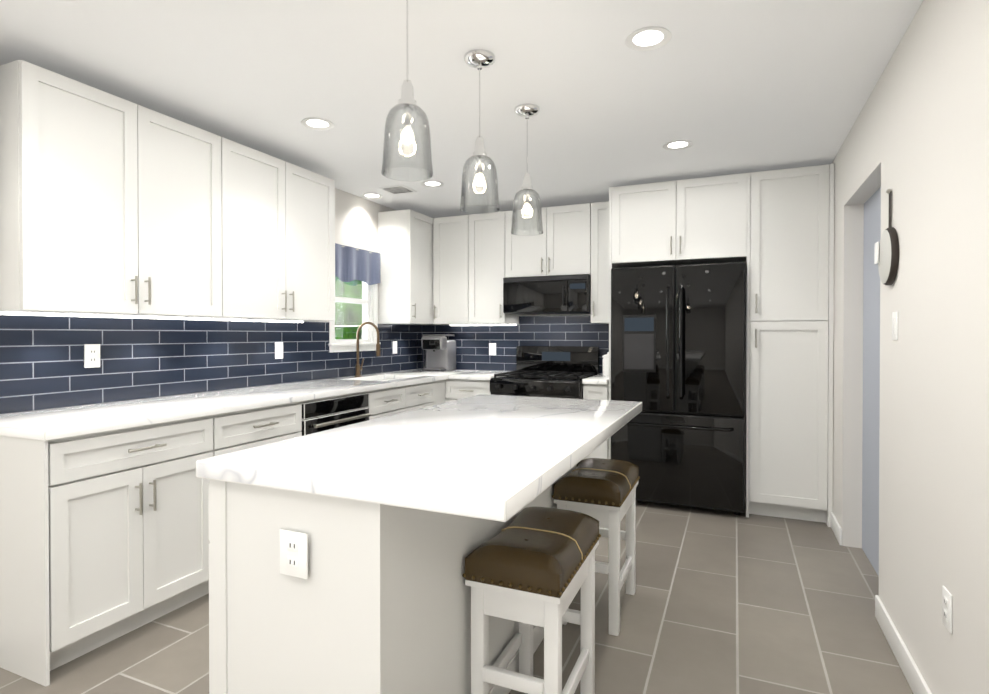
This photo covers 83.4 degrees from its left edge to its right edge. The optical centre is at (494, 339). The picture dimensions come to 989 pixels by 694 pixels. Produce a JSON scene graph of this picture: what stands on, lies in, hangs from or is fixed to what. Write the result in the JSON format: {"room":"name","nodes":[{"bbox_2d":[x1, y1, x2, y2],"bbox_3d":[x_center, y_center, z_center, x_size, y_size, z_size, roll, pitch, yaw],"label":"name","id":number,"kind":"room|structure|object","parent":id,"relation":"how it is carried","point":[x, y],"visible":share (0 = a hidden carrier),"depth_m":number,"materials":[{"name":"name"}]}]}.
{"room":"kitchen","nodes":[
{"label":"kitchen","id":0,"kind":"room"},
{"bbox_2d":[0,65,414,414],"bbox_3d":[-2.088,0.034,2.644,0.100,2.440,6.750,0,1,23],"label":"wall","id":1,"kind":"structure","parent":0,"point":[356,221],"depth_m":4.65,"materials":[{"name":"white paint"}]},
{"bbox_2d":[84,344,99,367],"bbox_3d":[-1.980,0.083,2.735,0.008,0.115,0.072,0,1,23],"label":"outlet","id":2,"kind":"object","parent":1,"relation":"attached to","point":[91,355],"visible":1,"depth_m":2.73,"materials":[{"name":"white plastic"}]},
{"bbox_2d":[0,60,235,319],"bbox_3d":[-1.819,-0.613,2.709,0.332,0.988,0.992,0,1,23],"label":"upper cabinet","id":3,"kind":"object","parent":1,"relation":"attached to","point":[112,206],"depth_m":2.50,"materials":[{"name":"white wood"}]},
{"bbox_2d":[0,315,421,413],"bbox_3d":[-1.467,0.092,3.940,0.008,0.442,3.680,0,1,23],"label":"backsplash","id":4,"kind":"structure","parent":1,"relation":"attached to","point":[42,363],"depth_m":3.07,"materials":[{"name":"blue tile"}]},
{"bbox_2d":[275,342,282,358],"bbox_3d":[-1.495,0.079,3.854,0.008,0.115,0.072,0,1,23],"label":"outlet","id":5,"kind":"object","parent":1,"relation":"attached to","point":[278,350],"visible":1,"depth_m":3.85,"materials":[{"name":"white plastic"}]},
{"bbox_2d":[236,142,334,322],"bbox_3d":[-1.471,-0.619,3.511,0.332,0.988,1.000,0,1,23],"label":"upper cabinet","id":6,"kind":"object","parent":1,"relation":"attached to","point":[285,211],"depth_m":3.45,"materials":[{"name":"white wood"}]},
{"bbox_2d":[329,277,380,351],"bbox_3d":[-1.188,-0.322,4.633,0.115,0.850,0.650,0,1,23],"label":"window","id":7,"kind":"structure","parent":1,"relation":"in","point":[368,301],"depth_m":4.73,"materials":[{"name":"white"}]},
{"bbox_2d":[335,243,380,284],"bbox_3d":[-1.136,-0.607,4.608,0.036,0.290,0.660,0,1,23],"label":"valance","id":8,"kind":"object","parent":7,"relation":"attached to","point":[352,263],"visible":0.94,"depth_m":4.61,"materials":[{"name":"fabric"}]},
{"bbox_2d":[393,341,396,353],"bbox_3d":[-0.926,0.078,5.166,0.008,0.115,0.072,0,1,23],"label":"outlet","id":9,"kind":"object","parent":1,"relation":"attached to","point":[394,347],"visible":1,"depth_m":5.16,"materials":[{"name":"white plastic"}]},
{"bbox_2d":[378,209,441,324],"bbox_3d":[-0.718,-0.633,5.200,0.369,0.988,0.738,0,1,23],"label":"upper cabinet","id":10,"kind":"object","parent":1,"relation":"attached to","point":[405,251],"visible":0.77,"depth_m":4.89,"materials":[{"name":"white wood"}]},
{"bbox_2d":[0,500,912,693],"bbox_3d":[0.279,1.287,1.628,5.260,0.050,6.750,0,1,23],"label":"floor","id":11,"kind":"structure","parent":0,"point":[723,602],"depth_m":2.40,"materials":[{"name":"tile"}]},
{"bbox_2d":[0,405,231,686],"bbox_3d":[-1.751,0.809,2.482,0.631,0.892,0.772,0,1,23],"label":"base cabinet","id":12,"kind":"object","parent":11,"relation":"on","point":[104,523],"depth_m":2.19,"materials":[{"name":"white wood"}]},
{"bbox_2d":[144,393,307,451],"bbox_3d":[-1.517,0.805,3.022,0.631,0.892,0.655,0,1,23],"label":"base cabinet","id":13,"kind":"object","parent":11,"relation":"on","point":[256,421],"depth_m":2.95,"materials":[{"name":"white"}]},
{"bbox_2d":[248,385,379,433],"bbox_3d":[-1.261,0.800,3.611,0.631,0.892,0.760,0,1,23],"label":"dishwasher","id":14,"kind":"object","parent":11,"relation":"on","point":[329,406],"depth_m":3.49,"materials":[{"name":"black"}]},
{"bbox_2d":[316,377,439,417],"bbox_3d":[-0.955,0.794,4.318,0.631,0.892,0.914,0,1,23],"label":"base cabinet","id":15,"kind":"object","parent":11,"relation":"on","point":[397,394],"depth_m":4.20,"materials":[{"name":"white wood"}]},
{"bbox_2d":[354,322,379,376],"bbox_3d":[-1.026,0.083,4.516,0.245,0.450,0.084,0,1,23],"label":"faucet","id":16,"kind":"object","parent":15,"relation":"on","point":[358,369],"visible":1,"depth_m":4.52,"materials":[{"name":"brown metal"}]},
{"bbox_2d":[196,394,641,693],"bbox_3d":[-0.029,0.786,2.095,0.880,0.945,1.770,0,1,23],"label":"kitchen island","id":17,"kind":"object","parent":11,"relation":"on","point":[398,518],"visible":0.85,"depth_m":1.41,"materials":[{"name":"white stone"}]},
{"bbox_2d":[280,529,307,578],"bbox_3d":[-0.486,0.519,1.341,0.085,0.108,0.008,0,1,23],"label":"outlet","id":18,"kind":"object","parent":17,"relation":"attached to","point":[294,553],"visible":1,"depth_m":1.34,"materials":[{"name":"white plastic"}]},
{"bbox_2d":[448,373,507,401],"bbox_3d":[-0.103,0.789,5.009,0.446,0.892,0.622,0,1,23],"label":"base cabinet","id":19,"kind":"object","parent":11,"relation":"on","point":[472,384],"depth_m":4.73,"materials":[{"name":"white wood"}]},
{"bbox_2d":[422,334,455,371],"bbox_3d":[-0.554,0.129,5.321,0.275,0.345,0.300,0,1,23],"label":"coffee maker","id":20,"kind":"object","parent":19,"relation":"on","point":[439,352],"visible":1,"depth_m":5.25,"materials":[{"name":"silver metal"}]},
{"bbox_2d":[462,506,600,693],"bbox_3d":[0.141,0.934,1.799,0.303,0.654,0.495,0,1,23],"label":"stool","id":21,"kind":"object","parent":11,"relation":"on","point":[527,568],"visible":1,"depth_m":1.64,"materials":[{"name":"white wood"}]},
{"bbox_2d":[490,346,599,465],"bbox_3d":[0.432,0.652,4.709,0.765,1.170,0.741,0,1,23],"label":"range","id":22,"kind":"object","parent":11,"relation":"on","point":[554,371],"visible":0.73,"depth_m":4.83,"materials":[{"name":"black metal"}]},
{"bbox_2d":[582,377,608,459],"bbox_3d":[0.901,0.792,4.574,0.197,0.892,0.622,0,1,23],"label":"base cabinet","id":23,"kind":"object","parent":11,"relation":"on","point":[596,388],"depth_m":4.28,"materials":[{"name":"white wood"}]},
{"bbox_2d":[602,352,608,375],"bbox_3d":[0.962,0.208,4.675,0.104,0.197,0.104,0,1,23],"label":"canister","id":24,"kind":"object","parent":23,"relation":"on","point":[606,365],"visible":0.56,"depth_m":4.64,"materials":[{"name":"white"}]},
{"bbox_2d":[552,458,639,635],"bbox_3d":[0.487,0.927,2.597,0.303,0.654,0.495,0,1,23],"label":"stool","id":25,"kind":"object","parent":11,"relation":"on","point":[602,491],"visible":0.85,"depth_m":2.41,"materials":[{"name":"white wood"}]},
{"bbox_2d":[611,262,745,514],"bbox_3d":[1.415,0.353,4.264,0.924,1.775,0.735,0,1,23],"label":"fridge","id":26,"kind":"object","parent":11,"relation":"on","point":[678,351],"visible":0.83,"depth_m":3.96,"materials":[{"name":"black metal"}]},
{"bbox_2d":[609,164,833,526],"bbox_3d":[1.671,0.041,4.221,1.482,2.400,0.660,0,1,23],"label":"pantry","id":27,"kind":"object","parent":11,"relation":"on","point":[773,230],"visible":1,"depth_m":3.81,"materials":[{"name":"white wood"}]},
{"bbox_2d":[0,0,922,217],"bbox_3d":[0.279,-1.198,1.608,5.260,0.040,6.750,0,1,23],"label":"ceiling","id":28,"kind":"structure","parent":0,"point":[728,87],"depth_m":2.52,"materials":[{"name":"white paint"}]},
{"bbox_2d":[301,118,333,129],"bbox_3d":[-0.976,-1.187,3.062,0.176,0.004,0.176,0,1,23],"label":"recessed light","id":29,"kind":"object","parent":28,"relation":"in","point":[315,123],"visible":1,"depth_m":3.06,"materials":[{"name":"white"}]},
{"bbox_2d":[361,193,382,198],"bbox_3d":[-1.026,-1.200,4.654,0.176,0.004,0.176,0,1,23],"label":"recessed light","id":30,"kind":"object","parent":28,"relation":"in","point":[370,195],"visible":0.96,"depth_m":4.64,"materials":[{"name":"white"}]},
{"bbox_2d":[379,185,416,194],"bbox_3d":[-0.774,-1.197,4.457,0.220,0.008,0.220,0,1,23],"label":"ceiling vent","id":31,"kind":"object","parent":28,"relation":"in","point":[399,189],"visible":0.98,"depth_m":4.43,"materials":[{"name":"white metal"}]},
{"bbox_2d":[381,0,432,181],"bbox_3d":[-0.285,-0.859,1.817,0.168,0.639,0.168,0,1,23],"label":"pendant light","id":32,"kind":"object","parent":28,"relation":"hanging from","point":[407,104],"visible":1,"depth_m":1.80,"materials":[{"name":"clear glass"}]},
{"bbox_2d":[421,181,443,186],"bbox_3d":[-0.478,-1.197,4.285,0.176,0.004,0.176,0,1,23],"label":"recessed light","id":33,"kind":"object","parent":28,"relation":"in","point":[432,183],"visible":1,"depth_m":4.30,"materials":[{"name":"white"}]},
{"bbox_2d":[460,49,499,213],"bbox_3d":[-0.062,-0.863,2.331,0.168,0.639,0.168,0,1,23],"label":"pendant light","id":34,"kind":"object","parent":28,"relation":"hanging from","point":[479,59],"visible":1,"depth_m":2.31,"materials":[{"name":"clear glass"}]},
{"bbox_2d":[511,103,542,235],"bbox_3d":[0.168,-0.868,2.863,0.168,0.639,0.168,0,1,23],"label":"pendant light","id":35,"kind":"object","parent":28,"relation":"hanging from","point":[527,110],"visible":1,"depth_m":2.84,"materials":[{"name":"clear glass"}]},
{"bbox_2d":[625,26,671,50],"bbox_3d":[0.604,-1.180,2.181,0.176,0.004,0.176,0,1,23],"label":"recessed light","id":36,"kind":"object","parent":28,"relation":"in","point":[643,39],"visible":1,"depth_m":2.18,"materials":[{"name":"white"}]},
{"bbox_2d":[663,140,692,149],"bbox_3d":[1.124,-1.190,3.405,0.176,0.004,0.176,0,1,23],"label":"recessed light","id":37,"kind":"object","parent":28,"relation":"in","point":[676,145],"visible":1,"depth_m":3.42,"materials":[{"name":"white"}]},
{"bbox_2d":[485,314,590,370],"bbox_3d":[1.648,0.018,4.648,5.160,2.440,0.100,0,1,23],"label":"wall","id":38,"kind":"structure","parent":0,"point":[552,314],"depth_m":5.09,"materials":[{"name":"white paint"}]},
{"bbox_2d":[489,343,495,354],"bbox_3d":[-0.019,0.097,5.304,0.072,0.115,0.008,0,1,23],"label":"outlet","id":39,"kind":"object","parent":38,"relation":"attached to","point":[492,348],"visible":1,"depth_m":5.30,"materials":[{"name":"white plastic"}]},
{"bbox_2d":[422,315,608,373],"bbox_3d":[0.195,0.043,5.220,2.022,0.520,0.008,0,1,23],"label":"backsplash","id":40,"kind":"structure","parent":38,"relation":"attached to","point":[472,347],"depth_m":5.22,"materials":[{"name":"blue tile"}]},
{"bbox_2d":[433,201,608,325],"bbox_3d":[0.262,-0.625,4.974,1.678,1.000,0.390,0,1,23],"label":"upper cabinets","id":41,"kind":"object","parent":38,"relation":"attached to","point":[477,258],"visible":0.92,"depth_m":4.88,"materials":[{"name":"white wood"}]},
{"bbox_2d":[503,274,590,314],"bbox_3d":[0.488,-0.379,4.836,0.750,0.310,0.449,0,1,23],"label":"microwave","id":42,"kind":"object","parent":41,"relation":"attached to","point":[556,294],"visible":0.94,"depth_m":4.66,"materials":[{"name":"black"}]},
{"bbox_2d":[862,187,880,575],"bbox_3d":[1.277,0.045,1.185,0.004,2.440,6.550,0,1,23],"label":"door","id":43,"kind":"structure","parent":0,"point":[871,388],"depth_m":2.99,"materials":[{"name":"grey paint"}]},
{"bbox_2d":[831,0,988,693],"bbox_3d":[1.209,0.046,1.160,0.100,2.440,6.650,0,1,23],"label":"wall","id":44,"kind":"structure","parent":0,"point":[916,141],"depth_m":1.87,"materials":[{"name":"white paint"}]},
{"bbox_2d":[831,512,931,693],"bbox_3d":[1.054,1.217,0.958,0.013,0.100,5.940,0,1,23],"label":"baseboard","id":45,"kind":"structure","parent":44,"relation":"attached to","point":[916,681],"depth_m":2.16,"materials":[{"name":"white wood"}]},
{"bbox_2d":[874,189,898,284],"bbox_3d":[1.634,-0.426,2.318,0.044,0.405,0.240,0,1,23],"label":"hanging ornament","id":46,"kind":"object","parent":44,"relation":"attached to","point":[886,253],"visible":1,"depth_m":2.27,"materials":[{"name":"black"}]},
{"bbox_2d":[892,311,897,339],"bbox_3d":[1.622,-0.053,2.250,0.008,0.115,0.072,0,1,23],"label":"light switch","id":47,"kind":"object","parent":44,"relation":"attached to","point":[894,325],"visible":1,"depth_m":2.23,"materials":[{"name":"white plastic"}]},
{"bbox_2d":[942,586,951,633],"bbox_3d":[1.375,0.821,1.688,0.008,0.115,0.072,0,1,23],"label":"electrical outlet","id":48,"kind":"object","parent":44,"relation":"attached to","point":[946,608],"visible":1,"depth_m":1.68,"materials":[{"name":"white plastic"}]},
{"label":"outside","id":49,"kind":"structure","parent":0,"visible":0},
{"bbox_2d":[335,278,361,339],"bbox_3d":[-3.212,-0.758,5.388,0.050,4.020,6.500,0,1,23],"label":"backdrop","id":50,"kind":"structure","parent":49,"point":[346,311],"depth_m":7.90,"materials":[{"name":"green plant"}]}
]}

